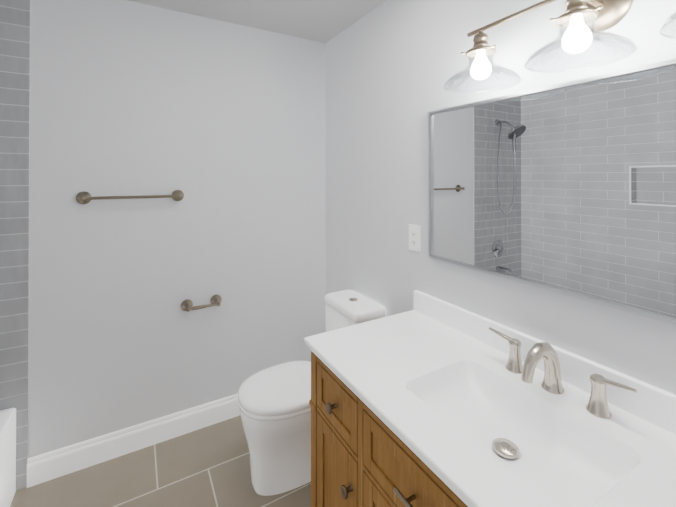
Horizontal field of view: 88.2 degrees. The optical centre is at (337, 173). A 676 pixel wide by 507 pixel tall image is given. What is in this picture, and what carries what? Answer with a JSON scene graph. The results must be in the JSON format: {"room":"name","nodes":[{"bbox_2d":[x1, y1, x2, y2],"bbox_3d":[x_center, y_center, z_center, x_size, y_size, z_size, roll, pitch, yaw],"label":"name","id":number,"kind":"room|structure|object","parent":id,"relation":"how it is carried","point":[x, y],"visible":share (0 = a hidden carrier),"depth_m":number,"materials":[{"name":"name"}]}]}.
{"room":"bathroom","nodes":[
{"label":"bathroom","id":0,"kind":"room"},
{"bbox_2d":[10,415,310,506],"bbox_3d":[-0.358,1.540,0.599,2.560,0.100,3.200,0,0,-30],"label":"floor","id":1,"kind":"structure","parent":0,"point":[208,466],"depth_m":1.70,"materials":[{"name":"beige tile"}]},
{"bbox_2d":[0,408,15,506],"bbox_3d":[-1.422,1.291,0.789,0.692,0.400,1.590,0,0,-30],"label":"bathtub","id":2,"kind":"object","parent":1,"relation":"on","point":[7,454],"visible":1,"depth_m":1.55,"materials":[{"name":"white ceramic"}]},
{"bbox_2d":[238,289,385,495],"bbox_3d":[-0.143,1.097,1.819,0.738,0.801,0.380,0,0,-30],"label":"toilet","id":3,"kind":"object","parent":1,"relation":"on","point":[274,408],"visible":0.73,"depth_m":1.64,"materials":[{"name":"white ceramic"}]},
{"bbox_2d":[309,354,459,506],"bbox_3d":[0.458,1.094,0.936,0.608,0.796,1.328,0,0,-30],"label":"bathroom vanity","id":4,"kind":"object","parent":1,"relation":"on","point":[354,463],"depth_m":1.10,"materials":[{"name":"brown wood"}]},
{"bbox_2d":[304,310,675,506],"bbox_3d":[0.462,0.669,0.941,0.598,0.054,1.360,0,0,-30],"label":"countertop","id":5,"kind":"structure","parent":4,"relation":"on","point":[490,428],"depth_m":0.95,"materials":[{"name":"white stone"}]},
{"bbox_2d":[489,327,636,418],"bbox_3d":[0.593,0.567,1.018,0.176,0.152,0.414,0,0,-30],"label":"faucet","id":6,"kind":"object","parent":5,"relation":"on","point":[547,389],"depth_m":1.01,"materials":[{"name":"silver metal"}]},
{"bbox_2d":[28,0,324,457],"bbox_3d":[-1.179,0.279,1.922,2.460,2.440,0.100,0,0,-30],"label":"wall","id":7,"kind":"structure","parent":0,"point":[219,124],"depth_m":1.97,"materials":[{"name":"grey paint"}]},
{"bbox_2d":[0,0,29,489],"bbox_3d":[-1.810,0.276,1.495,0.740,2.440,0.006,0,0,-30],"label":"wall tile","id":8,"kind":"structure","parent":7,"relation":"attached to","point":[14,136],"depth_m":1.66,"materials":[{"name":"grey tile"}]},
{"bbox_2d":[76,190,183,203],"bbox_3d":[-1.096,0.123,1.870,0.506,0.066,0.076,0,0,-30],"label":"towel rail","id":9,"kind":"object","parent":7,"relation":"attached to","point":[83,197],"visible":1,"depth_m":1.82,"materials":[{"name":"silver metal"}]},
{"bbox_2d":[27,393,239,487],"bbox_3d":[-0.786,1.435,2.075,1.620,0.130,0.016,0,0,-30],"label":"baseboard","id":10,"kind":"structure","parent":7,"relation":"attached to","point":[53,464],"depth_m":1.87,"materials":[{"name":"white wood"}]},
{"bbox_2d":[181,295,221,311],"bbox_3d":[-0.789,0.764,2.037,0.229,0.066,0.088,0,0,-30],"label":"paper holder","id":11,"kind":"object","parent":7,"relation":"attached to","point":[187,304],"visible":1,"depth_m":2.02,"materials":[{"name":"silver metal"}]},
{"bbox_2d":[128,0,386,42],"bbox_3d":[-0.358,-1.000,0.614,2.560,0.100,3.200,0,0,-30],"label":"ceiling","id":12,"kind":"structure","parent":0,"point":[324,21],"depth_m":2.03,"materials":[{"name":"grey paint"}]},
{"bbox_2d":[325,0,675,394],"bbox_3d":[0.706,0.274,1.224,0.100,2.440,3.200,0,0,-30],"label":"wall","id":13,"kind":"structure","parent":0,"point":[392,67],"depth_m":1.63,"materials":[{"name":"grey paint"}]},
{"bbox_2d":[409,224,420,251],"bbox_3d":[0.370,0.310,1.693,0.010,0.125,0.078,0,0,-30],"label":"outlet","id":14,"kind":"object","parent":13,"relation":"attached to","point":[414,237],"visible":1,"depth_m":1.68,"materials":[{"name":"white plastic"}]},
{"bbox_2d":[443,0,556,92],"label":"sconce","id":15,"kind":"object","parent":13,"relation":"attached to","point":[480,69],"depth_m":1.17,"materials":[{"name":"clear glass"}]},
{"bbox_2d":[413,290,675,433],"bbox_3d":[0.711,0.600,1.086,0.022,0.089,1.360,0,0,-30],"label":"backsplash","id":16,"kind":"structure","parent":13,"relation":"attached to","point":[656,405],"depth_m":1.03,"materials":[{"name":"white stone"}]},
{"bbox_2d":[428,58,675,324],"bbox_3d":[0.712,0.045,1.087,0.028,0.656,1.156,0,0,-30],"label":"mirror","id":17,"kind":"object","parent":13,"relation":"attached to","point":[567,188],"visible":0.89,"depth_m":1.07,"materials":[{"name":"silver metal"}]},
{"bbox_2d":[525,0,636,72],"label":"sconce","id":18,"kind":"object","parent":13,"relation":"attached to","point":[584,21],"depth_m":0.93,"materials":[{"name":"clear glass"}]}
]}

